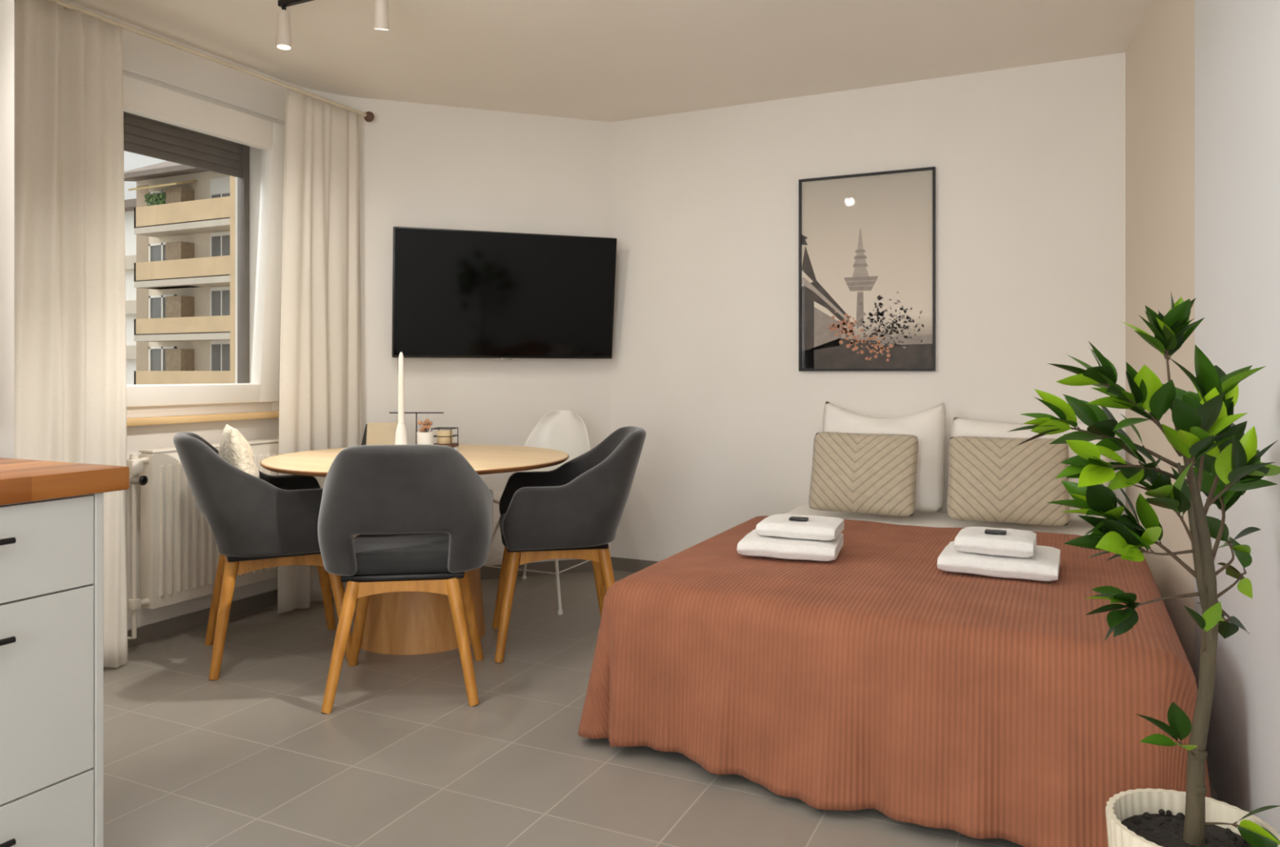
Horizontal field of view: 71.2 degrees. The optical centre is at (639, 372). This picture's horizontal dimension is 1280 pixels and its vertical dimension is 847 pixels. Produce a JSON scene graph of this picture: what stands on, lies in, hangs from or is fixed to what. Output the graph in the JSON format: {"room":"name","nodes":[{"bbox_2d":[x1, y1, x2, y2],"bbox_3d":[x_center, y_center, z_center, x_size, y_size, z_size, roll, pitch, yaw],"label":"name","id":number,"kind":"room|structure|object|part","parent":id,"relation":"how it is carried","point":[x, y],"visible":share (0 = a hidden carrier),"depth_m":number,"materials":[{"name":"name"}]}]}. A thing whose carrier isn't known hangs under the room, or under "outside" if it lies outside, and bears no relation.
{"room":"studio apartment","nodes":[
{"label":"studio apartment","id":0,"kind":"room"},
{"bbox_2d":[0,0,14,458],"bbox_3d":[-2.863,-0.150,1.099,1.260,2.500,3.230,0,0,25],"label":"wall","id":1,"kind":"structure","parent":0,"point":[6,6],"depth_m":2.27,"materials":[{"name":"white paint"}]},
{"bbox_2d":[44,0,285,630],"bbox_3d":[-2.219,-0.150,3.563,0.300,2.500,1.773,0,0,25],"label":"wall","id":2,"kind":"structure","parent":0,"point":[157,436],"depth_m":3.90,"materials":[{"name":"white paint"}]},
{"bbox_2d":[42,0,286,122],"bbox_3d":[-1.973,-1.280,3.704,0.022,0.160,1.300,0,0,25],"label":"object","id":3,"kind":"structure","parent":2,"relation":"attached to","point":[142,56],"depth_m":3.85,"materials":[{"name":"white paint"}]},
{"bbox_2d":[127,589,277,648],"bbox_3d":[-2.079,1.065,3.494,0.012,0.070,1.770,0,0,25],"label":"baseboard","id":4,"kind":"structure","parent":2,"relation":"attached to","point":[150,633],"depth_m":3.82,"materials":[{"name":"grey tile"}]},
{"bbox_2d":[126,438,279,639],"bbox_3d":[-1.832,0.683,3.850,0.145,0.751,0.801,0,0,25],"label":"radiator","id":5,"kind":"object","parent":2,"relation":"attached to","point":[180,555],"visible":0.63,"depth_m":3.60,"materials":[{"name":"metal"}]},
{"bbox_3d":[-1.957,0.420,3.492,0.055,0.038,0.037,0,0,25],"label":"thermostat knob","id":6,"kind":"part","parent":5,"relation":"part of","materials":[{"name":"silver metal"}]},
{"bbox_2d":[123,75,285,426],"bbox_3d":[-2.018,-0.537,3.790,0.369,1.494,1.216,0,0,25],"label":"window","id":7,"kind":"structure","parent":2,"relation":"in","point":[159,122],"depth_m":4.07,"materials":[{"name":"white plastic"}]},
{"bbox_2d":[123,111,242,177],"bbox_3d":[-2.159,-1.113,3.857,0.015,0.342,1.076,0,0,25],"label":"roller shutter","id":8,"kind":"object","parent":7,"relation":"attached to","point":[144,136],"depth_m":4.03,"materials":[{"name":"grey plastic"}]},
{"bbox_3d":[-1.947,0.196,3.756,0.145,0.028,1.216,0,0,25],"label":"sill","id":9,"kind":"part","parent":7,"relation":"part of","materials":[{"name":"brown wood"}]},
{"bbox_3d":[-1.928,-0.500,4.348,0.050,1.360,0.032,0,0,25],"label":"shutter rail","id":10,"kind":"part","parent":7,"relation":"part of","materials":[{"name":"grey metal"}]},
{"bbox_2d":[285,81,611,565],"bbox_3d":[-1.051,-0.150,4.826,2.008,2.500,0.421,0,0,-24],"label":"wall","id":11,"kind":"structure","parent":0,"point":[421,165],"depth_m":4.75,"materials":[{"name":"white paint"}]},
{"bbox_2d":[45,0,373,122],"bbox_3d":[-1.898,-1.291,3.612,0.234,0.053,2.119,0,0,25],"label":"curtain rod","id":12,"kind":"object","parent":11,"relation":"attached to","point":[368,116],"visible":0.69,"depth_m":3.65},
{"bbox_2d":[14,0,127,667],"bbox_3d":[-2.014,-0.097,3.164,0.053,2.376,0.414,0,0,25],"label":"curtain","id":13,"kind":"object","parent":12,"relation":"hanging from","point":[70,346],"visible":0.75,"depth_m":3.17,"materials":[{"name":"white fabric"}]},
{"bbox_2d":[277,88,362,613],"bbox_3d":[-1.509,-0.097,4.250,0.068,2.376,0.521,0,0,25],"label":"curtain","id":14,"kind":"object","parent":12,"relation":"hanging from","point":[321,392],"visible":0.74,"depth_m":4.22,"materials":[{"name":"white fabric"}]},
{"bbox_3d":[-1.367,-1.291,4.510,0.054,0.053,0.037,0,0,6],"label":"knob","id":15,"kind":"part","parent":12,"relation":"part of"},
{"bbox_2d":[391,226,617,359],"bbox_3d":[-0.701,-0.398,4.705,1.166,0.659,0.179,0,0,-19],"label":"television","id":16,"kind":"object","parent":11,"relation":"attached to","point":[457,294],"visible":1,"depth_m":4.65,"materials":[{"name":"black glass"}]},
{"bbox_2d":[480,559,593,579],"bbox_3d":[-0.787,1.065,4.772,1.335,0.070,0.011,0,0,-20],"label":"baseboard","id":17,"kind":"structure","parent":11,"relation":"attached to","point":[486,573],"depth_m":4.86,"materials":[{"name":"grey tile"}]},
{"bbox_2d":[68,0,1152,122],"bbox_3d":[-0.840,-1.460,1.890,4.450,0.120,6.800,0,0,25],"label":"ceiling","id":18,"kind":"structure","parent":0,"point":[602,60],"depth_m":3.81,"materials":[{"name":"paint"}]},
{"bbox_2d":[275,0,314,49],"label":"track light","id":19,"kind":"object","parent":18,"relation":"attached to","point":[283,38],"depth_m":3.34,"materials":[{"name":"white metal"}]},
{"bbox_3d":[-0.356,-1.389,2.894,2.220,0.022,0.024,0,0,25],"label":"rail","id":20,"kind":"part","parent":19,"relation":"part of","materials":[{"name":"black metal"}]},
{"bbox_2d":[373,0,389,30],"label":"track light","id":21,"kind":"object","parent":18,"relation":"attached to","point":[381,22],"depth_m":3.17,"materials":[{"name":"white metal"}]},
{"bbox_2d":[103,569,1218,846],"bbox_3d":[-0.840,1.160,1.890,4.450,0.120,6.800,0,0,25],"label":"floor","id":22,"kind":"structure","parent":0,"point":[249,757],"depth_m":2.55,"materials":[{"name":"grey tile"}]},
{"bbox_2d":[0,493,103,846],"bbox_3d":[-1.638,0.677,1.469,0.609,0.846,1.200,0,0,25],"label":"base cabinet","id":23,"kind":"object","parent":22,"relation":"on","point":[51,551],"visible":0.94,"depth_m":1.80,"materials":[{"name":"grey paint"}]},
{"bbox_3d":[-1.254,0.895,1.607,0.036,0.012,0.230,0,0,25],"label":"handle","id":24,"kind":"part","parent":23,"relation":"part of","materials":[{"name":"black metal"}]},
{"bbox_3d":[-1.254,0.509,1.607,0.036,0.012,0.230,0,0,25],"label":"handle","id":25,"kind":"part","parent":23,"relation":"part of","materials":[{"name":"black metal"}]},
{"bbox_3d":[-1.254,0.320,1.607,0.036,0.012,0.230,0,0,25],"label":"handle","id":26,"kind":"part","parent":23,"relation":"part of","materials":[{"name":"black metal"}]},
{"bbox_3d":[-1.279,0.924,1.619,0.019,0.182,0.580,0,0,25],"label":"drawer","id":27,"kind":"part","parent":23,"relation":"part of","materials":[{"name":"grey paint"}]},
{"bbox_3d":[-1.279,0.638,1.619,0.019,0.382,0.580,0,0,25],"label":"drawer","id":28,"kind":"part","parent":23,"relation":"part of","materials":[{"name":"grey paint"}]},
{"bbox_3d":[-1.279,0.350,1.619,0.019,0.185,0.580,0,0,25],"label":"drawer","id":29,"kind":"part","parent":23,"relation":"part of","materials":[{"name":"grey paint"}]},
{"bbox_2d":[0,457,128,505],"bbox_3d":[-1.662,0.228,1.451,0.601,0.050,1.347,0,0,25],"label":"countertop","id":30,"kind":"structure","parent":23,"relation":"on","point":[21,481],"depth_m":1.83,"materials":[{"name":"brown wood"}]},
{"bbox_3d":[-1.399,0.677,2.010,0.574,0.846,0.018,0,0,25],"label":"panel","id":31,"kind":"part","parent":23,"relation":"part of","materials":[{"name":"grey paint"}]},
{"bbox_2d":[173,431,351,680],"bbox_3d":[-1.475,0.667,3.494,0.619,0.877,0.576,0,0,-28],"label":"armchair","id":32,"kind":"object","parent":22,"relation":"on","point":[255,523],"visible":0.85,"depth_m":3.25,"materials":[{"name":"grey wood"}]},
{"bbox_3d":[-1.695,0.896,3.595,0.140,0.418,0.048,0,0,18],"label":"leg","id":33,"kind":"part","parent":32,"relation":"part of","materials":[{"name":"brown wood"}]},
{"bbox_3d":[-1.518,0.896,3.256,0.048,0.418,0.140,0,0,17],"label":"leg","id":34,"kind":"part","parent":32,"relation":"part of","materials":[{"name":"brown wood"}]},
{"bbox_2d":[218,424,259,478],"bbox_3d":[-1.531,0.395,3.431,0.152,0.385,0.351,0,0,-32],"label":"cushion","id":35,"kind":"object","parent":32,"relation":"on","point":[233,448],"visible":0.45,"depth_m":3.29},
{"bbox_3d":[-1.491,0.456,3.486,0.599,0.471,0.576,0,0,-28],"label":"backrest","id":36,"kind":"part","parent":32,"relation":"part of","materials":[{"name":"grey fabric"}]},
{"bbox_3d":[-1.425,0.721,3.520,0.374,0.054,0.346,0,0,-28],"label":"seat rail","id":37,"kind":"part","parent":32,"relation":"part of","materials":[{"name":"brown wood"}]},
{"bbox_3d":[-1.333,0.896,3.784,0.048,0.418,0.140,0,0,17],"label":"leg","id":38,"kind":"part","parent":32,"relation":"part of","materials":[{"name":"brown wood"}]},
{"bbox_3d":[-1.155,0.896,3.445,0.140,0.418,0.048,0,0,18],"label":"leg","id":39,"kind":"part","parent":32,"relation":"part of","materials":[{"name":"brown wood"}]},
{"bbox_2d":[317,444,493,714],"bbox_3d":[-0.807,0.667,3.104,0.576,0.877,0.619,0,0,-8],"label":"armchair","id":40,"kind":"object","parent":22,"relation":"on","point":[421,516],"visible":1,"depth_m":2.92,"materials":[{"name":"fabric"}]},
{"bbox_3d":[-0.976,0.896,2.931,0.048,0.418,0.140,0,0,38],"label":"leg","id":41,"kind":"part","parent":40,"relation":"part of","materials":[{"name":"brown wood"}]},
{"bbox_3d":[-1.033,0.896,3.336,0.140,0.418,0.048,0,0,36],"label":"leg","id":42,"kind":"part","parent":40,"relation":"part of","materials":[{"name":"brown wood"}]},
{"bbox_2d":[353,532,449,574],"bbox_3d":[-0.818,0.637,3.180,0.444,0.075,0.410,0,0,-8],"label":"seat cushion","id":43,"kind":"object","parent":40,"relation":"on","point":[418,553],"depth_m":3.00,"materials":[{"name":"fabric"}]},
{"bbox_3d":[-0.815,0.721,3.160,0.346,0.054,0.374,0,0,-8],"label":"seat rail","id":44,"kind":"part","parent":40,"relation":"part of","materials":[{"name":"brown wood"}]},
{"bbox_3d":[-0.805,0.456,3.087,0.576,0.471,0.599,0,0,-8],"label":"backrest","id":45,"kind":"part","parent":40,"relation":"part of","materials":[{"name":"grey fabric"}]},
{"bbox_3d":[-0.597,0.896,2.984,0.140,0.418,0.048,0,0,36],"label":"leg","id":46,"kind":"part","parent":40,"relation":"part of","materials":[{"name":"brown wood"}]},
{"bbox_3d":[-0.654,0.896,3.389,0.048,0.418,0.140,0,0,38],"label":"leg","id":47,"kind":"part","parent":40,"relation":"part of","materials":[{"name":"brown wood"}]},
{"bbox_2d":[259,444,568,655],"bbox_3d":[-0.920,0.725,3.750,1.242,0.750,1.242,0,0,25],"label":"dining table","id":48,"kind":"object","parent":22,"relation":"on","point":[397,623],"visible":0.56,"depth_m":3.52,"materials":[{"name":"brown wood"}]},
{"bbox_2d":[360,422,398,445],"bbox_3d":[-1.211,0.291,4.180,0.200,0.115,0.067,0,0,-4],"label":"book","id":49,"kind":"object","parent":48,"relation":"on","point":[378,433],"visible":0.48,"depth_m":4.16,"materials":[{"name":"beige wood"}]},
{"bbox_3d":[-1.020,0.345,4.000,0.410,0.008,0.410,0,0,26],"label":"serving tray","id":50,"kind":"object","parent":48,"relation":"on","visible":0},
{"bbox_2d":[395,422,407,444],"bbox_3d":[-1.063,0.284,3.980,0.068,0.118,0.068,0,0,25],"label":"candle holder","id":51,"kind":"object","parent":50,"relation":"on","point":[401,438],"visible":0.67,"depth_m":3.96,"materials":[{"name":"white ceramic"}]},
{"bbox_2d":[398,350,404,422],"bbox_3d":[-1.063,0.060,3.980,0.027,0.329,0.027,0,0,25],"label":"candle","id":52,"kind":"object","parent":51,"relation":"on","point":[401,361],"visible":1,"depth_m":3.97,"materials":[{"name":"white wax"}]},
{"bbox_2d":[389,412,444,444],"bbox_3d":[-1.030,0.262,4.120,0.250,0.158,0.070,0,0,1],"label":"stand","id":53,"kind":"object","parent":50,"relation":"on","point":[415,413],"visible":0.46,"depth_m":4.11,"materials":[{"name":"black metal"}]},
{"bbox_3d":[-1.030,0.264,4.120,0.070,0.155,0.070,0,0,1],"label":"stem","id":54,"kind":"part","parent":53,"relation":"part of","materials":[{"name":"black metal"}]},
{"bbox_2d":[417,418,433,444],"bbox_3d":[-0.968,0.276,4.030,0.074,0.134,0.074,0,0,25],"label":"flower pot","id":55,"kind":"object","parent":50,"relation":"on","point":[424,437],"visible":0.91,"depth_m":4.01,"materials":[{"name":"white ceramic"}]},
{"bbox_3d":[-0.968,0.305,4.030,0.074,0.075,0.074,0,0,25],"label":"pot","id":56,"kind":"part","parent":55,"relation":"part of","materials":[{"name":"white ceramic"}]},
{"bbox_2d":[431,427,458,447],"bbox_3d":[-0.895,0.297,4.100,0.100,0.087,0.100,0,0,8],"label":"lantern","id":57,"kind":"object","parent":50,"relation":"on","point":[444,437],"visible":0.84,"depth_m":4.07,"materials":[{"name":"black metal"}]},
{"bbox_2d":[436,430,453,444],"bbox_3d":[-0.895,0.296,4.100,0.072,0.058,0.072,0,0,8],"label":"candle","id":58,"kind":"object","parent":57,"relation":"on","point":[443,437],"depth_m":4.07,"materials":[{"name":"beige wax"}]},
{"bbox_2d":[480,410,590,614],"bbox_3d":[-0.490,0.649,4.420,0.548,0.905,0.548,0,0,25],"label":"shell chair","id":59,"kind":"object","parent":22,"relation":"on","point":[565,431],"visible":0.38,"depth_m":4.63,"materials":[{"name":"white plastic"}]},
{"bbox_3d":[-0.728,0.866,4.341,0.254,0.450,0.017,0,0,-23],"label":"leg","id":60,"kind":"part","parent":59,"relation":"part of","materials":[{"name":"white metal"}]},
{"bbox_3d":[-0.579,0.866,4.662,0.014,0.450,0.239,0,0,-20],"label":"leg","id":61,"kind":"part","parent":59,"relation":"part of","materials":[{"name":"white metal"}]},
{"bbox_3d":[-0.396,0.866,4.187,0.017,0.450,0.254,0,0,-17],"label":"leg","id":62,"kind":"part","parent":59,"relation":"part of","materials":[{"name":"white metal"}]},
{"bbox_2d":[492,426,645,663],"bbox_3d":[-0.289,0.667,3.678,0.619,0.877,0.576,0,0,-10],"label":"armchair","id":63,"kind":"object","parent":22,"relation":"on","point":[572,510],"visible":1,"depth_m":3.44,"materials":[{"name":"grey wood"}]},
{"bbox_3d":[-0.581,0.896,3.819,0.140,0.418,0.048,0,0,35],"label":"leg","id":64,"kind":"part","parent":63,"relation":"part of","materials":[{"name":"brown wood"}]},
{"bbox_2d":[498,513,506,547],"bbox_3d":[-0.365,0.637,3.664,0.410,0.075,0.444,0,0,-10],"label":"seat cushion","id":65,"kind":"object","parent":63,"relation":"on","point":[500,522],"depth_m":3.58,"materials":[{"name":"fabric"}]},
{"bbox_3d":[-0.512,0.896,3.443,0.048,0.418,0.140,0,0,34],"label":"leg","id":66,"kind":"part","parent":63,"relation":"part of","materials":[{"name":"brown wood"}]},
{"bbox_3d":[-0.345,0.721,3.668,0.374,0.054,0.346,0,0,-10],"label":"seat rail","id":67,"kind":"part","parent":63,"relation":"part of","materials":[{"name":"brown wood"}]},
{"bbox_3d":[-0.272,0.456,3.681,0.599,0.471,0.576,0,0,-10],"label":"backrest","id":68,"kind":"part","parent":63,"relation":"part of","materials":[{"name":"grey fabric"}]},
{"bbox_3d":[-0.178,0.896,3.893,0.048,0.418,0.140,0,0,34],"label":"leg","id":69,"kind":"part","parent":63,"relation":"part of","materials":[{"name":"brown wood"}]},
{"bbox_3d":[-0.109,0.896,3.517,0.140,0.418,0.048,0,0,35],"label":"leg","id":70,"kind":"part","parent":63,"relation":"part of","materials":[{"name":"brown wood"}]},
{"bbox_2d":[785,504,1093,536],"bbox_3d":[1.011,0.877,3.286,1.420,0.445,2.045,0,0,25],"label":"double bed","id":71,"kind":"object","parent":22,"relation":"on","point":[918,518],"visible":0.08,"depth_m":3.92,"materials":[{"name":"white fabric"}]},
{"bbox_2d":[808,431,918,516],"bbox_3d":[0.992,0.447,3.984,0.470,0.346,0.160,0,0,26],"label":"cushion","id":72,"kind":"object","parent":71,"relation":"on","point":[851,473],"visible":1,"depth_m":3.93,"materials":[{"name":"beige fabric"}]},
{"bbox_2d":[822,400,946,511],"bbox_3d":[1.121,0.383,4.165,0.570,0.490,0.260,0,0,30],"label":"pillow","id":73,"kind":"object","parent":71,"relation":"on","point":[928,425],"visible":0.46,"depth_m":4.05,"materials":[{"name":"white fabric"}]},
{"bbox_2d":[946,435,1069,526],"bbox_3d":[1.530,0.447,3.728,0.472,0.346,0.165,0,0,19],"label":"cushion","id":74,"kind":"object","parent":71,"relation":"on","point":[991,479],"visible":0.95,"depth_m":3.68,"materials":[{"name":"beige fabric"}]},
{"bbox_2d":[951,417,1110,522],"bbox_3d":[1.693,0.416,3.901,0.640,0.426,0.254,0,0,23],"label":"pillow","id":75,"kind":"object","parent":71,"relation":"on","point":[961,427],"visible":0.16,"depth_m":3.90,"materials":[{"name":"white fabric"}]},
{"bbox_2d":[1008,292,1279,846],"bbox_3d":[0.926,0.481,1.520,0.538,1.237,0.312,0,0,-23],"label":"potted plant","id":76,"kind":"object","parent":22,"relation":"on","point":[1206,437],"visible":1,"depth_m":1.48,"materials":[{"name":"green plant"}]},
{"bbox_3d":[0.926,0.928,1.500,0.257,0.343,0.257,0,0,0],"label":"planter","id":77,"kind":"part","parent":76,"relation":"part of","materials":[{"name":"white ceramic"}]},
{"bbox_2d":[611,52,1125,561],"bbox_3d":[0.934,-0.150,4.589,2.730,2.500,0.200,0,0,25],"label":"wall","id":78,"kind":"structure","parent":0,"point":[1029,162],"depth_m":4.52,"materials":[{"name":"white paint"}]},
{"bbox_2d":[610,556,658,572],"bbox_3d":[0.979,1.065,4.450,2.530,0.070,0.012,0,0,25],"label":"baseboard","id":79,"kind":"structure","parent":78,"relation":"attached to","point":[621,564],"depth_m":4.94,"materials":[{"name":"grey tile"}]},
{"bbox_2d":[798,166,935,371],"bbox_3d":[1.103,-0.491,4.383,0.660,0.968,0.022,0,0,25],"label":"framed poster","id":80,"kind":"object","parent":78,"relation":"attached to","point":[867,241],"visible":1,"depth_m":4.38,"materials":[{"name":"beige paper"}]},
{"bbox_2d":[1125,0,1194,674],"bbox_3d":[2.088,-0.150,3.348,0.420,2.500,1.447,0,0,25],"label":"wall","id":81,"kind":"structure","parent":0,"point":[1160,55],"depth_m":3.21,"materials":[{"name":"beige paint"}]},
{"bbox_2d":[1194,0,1279,834],"bbox_3d":[0.742,-0.150,0.388,0.300,2.500,5.051,0,0,25],"label":"wall","id":82,"kind":"structure","parent":0,"point":[1237,42],"depth_m":1.97,"materials":[{"name":"white paint"}]},
{"label":"outside","id":83,"kind":"structure","parent":0,"visible":0},
{"bbox_3d":[-32.680,7.200,31.591,78.400,0.200,140.000,0,0,26],"label":"ground","id":84,"kind":"structure","parent":83,"visible":0},
{"bbox_2d":[124,198,136,385],"bbox_3d":[-29.718,-2.150,62.307,12.300,18.500,9.600,0,0,25],"label":"building","id":85,"kind":"structure","parent":84,"relation":"on","point":[130,204],"depth_m":60.23,"materials":[{"name":"concrete"}]},
{"bbox_2d":[124,160,235,384],"bbox_3d":[-17.783,-3.050,45.868,15.400,20.300,9.400,0,0,25],"label":"apartment building","id":86,"kind":"structure","parent":84,"relation":"on","point":[184,266],"depth_m":43.59,"materials":[{"name":"concrete"}]},
{"bbox_2d":[144,192,165,206],"bbox_3d":[-24.031,-8.305,44.398,1.502,1.258,0.512,0,0,25],"label":"plant","id":87,"kind":"object","parent":86,"relation":"on","point":[154,199],"visible":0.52,"depth_m":44.27,"materials":[{"name":"green plant"}]},
{"bbox_3d":[-24.133,-2.900,45.213,1.900,1.900,0.010,0,0,25],"label":"pane","id":88,"kind":"part","parent":86,"relation":"part of","materials":[{"name":"grey glass"}]},
{"bbox_3d":[-24.133,-5.550,45.213,1.900,1.900,0.010,0,0,25],"label":"pane","id":89,"kind":"part","parent":86,"relation":"part of","materials":[{"name":"grey glass"}]},
{"bbox_3d":[-24.133,-0.300,45.213,1.900,1.900,0.010,0,0,25],"label":"pane","id":90,"kind":"part","parent":86,"relation":"part of","materials":[{"name":"grey glass"}]},
{"bbox_3d":[-20.283,-0.680,43.321,1.320,1.380,0.030,0,0,25],"label":"pane","id":91,"kind":"part","parent":86,"relation":"part of","materials":[{"name":"grey glass"}]},
{"bbox_3d":[-20.283,-3.280,43.321,1.320,1.380,0.030,0,0,25],"label":"pane","id":92,"kind":"part","parent":86,"relation":"part of","materials":[{"name":"grey glass"}]},
{"bbox_3d":[-20.283,-5.930,43.321,1.320,1.380,0.030,0,0,25],"label":"pane","id":93,"kind":"part","parent":86,"relation":"part of","materials":[{"name":"grey glass"}]},
{"bbox_3d":[-20.283,-8.270,43.321,1.320,0.760,0.030,0,0,25],"label":"pane","id":94,"kind":"part","parent":86,"relation":"part of","materials":[{"name":"grey glass"}]},
{"bbox_3d":[0.922,0.644,3.099,1.370,0.019,1.300,0,0,26],"label":"duvet","id":95,"kind":"object","parent":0,"visible":0},
{"bbox_2d":[577,515,1211,846],"bbox_3d":[0.782,0.840,2.851,1.643,0.486,1.548,0,0,25],"label":"blanket","id":96,"kind":"object","parent":95,"relation":"on","point":[898,685],"visible":0.76,"depth_m":2.23,"materials":[{"name":"fabric"}]},
{"bbox_2d":[737,528,843,561],"bbox_3d":[0.502,0.568,2.961,0.310,0.057,0.270,0,0,18],"label":"folded towel","id":97,"kind":"object","parent":96,"relation":"on","point":[753,544],"visible":0.77,"depth_m":2.85,"materials":[{"name":"white fabric"}]},
{"bbox_2d":[755,514,844,540],"bbox_3d":[0.533,0.513,2.969,0.255,0.051,0.200,0,0,21],"label":"folded towel","id":98,"kind":"object","parent":97,"relation":"on","point":[817,527],"visible":0.99,"depth_m":2.90,"materials":[{"name":"white fabric"}]},
{"bbox_2d":[789,516,808,521],"bbox_3d":[0.524,0.483,2.951,0.060,0.009,0.034,0,0,21],"label":"soap bar","id":99,"kind":"object","parent":98,"relation":"on","point":[791,518],"visible":1,"depth_m":2.94,"materials":[{"name":"black plastic"}]},
{"bbox_2d":[937,541,1060,582],"bbox_3d":[1.092,0.568,2.713,0.325,0.057,0.290,0,0,27],"label":"folded towel","id":100,"kind":"object","parent":96,"relation":"on","point":[1044,565],"visible":0.86,"depth_m":2.60,"materials":[{"name":"white fabric"}]},
{"bbox_2d":[954,526,1036,557],"bbox_3d":[1.073,0.511,2.695,0.215,0.056,0.190,0,0,27],"label":"folded towel","id":101,"kind":"object","parent":100,"relation":"on","point":[1015,543],"visible":0.97,"depth_m":2.63,"materials":[{"name":"white fabric"}]},
{"bbox_2d":[984,528,1006,534],"bbox_3d":[1.066,0.478,2.681,0.060,0.009,0.034,0,0,26],"label":"soap bar","id":102,"kind":"object","parent":101,"relation":"on","point":[987,531],"visible":1,"depth_m":2.67,"materials":[{"name":"black plastic"}]}
]}

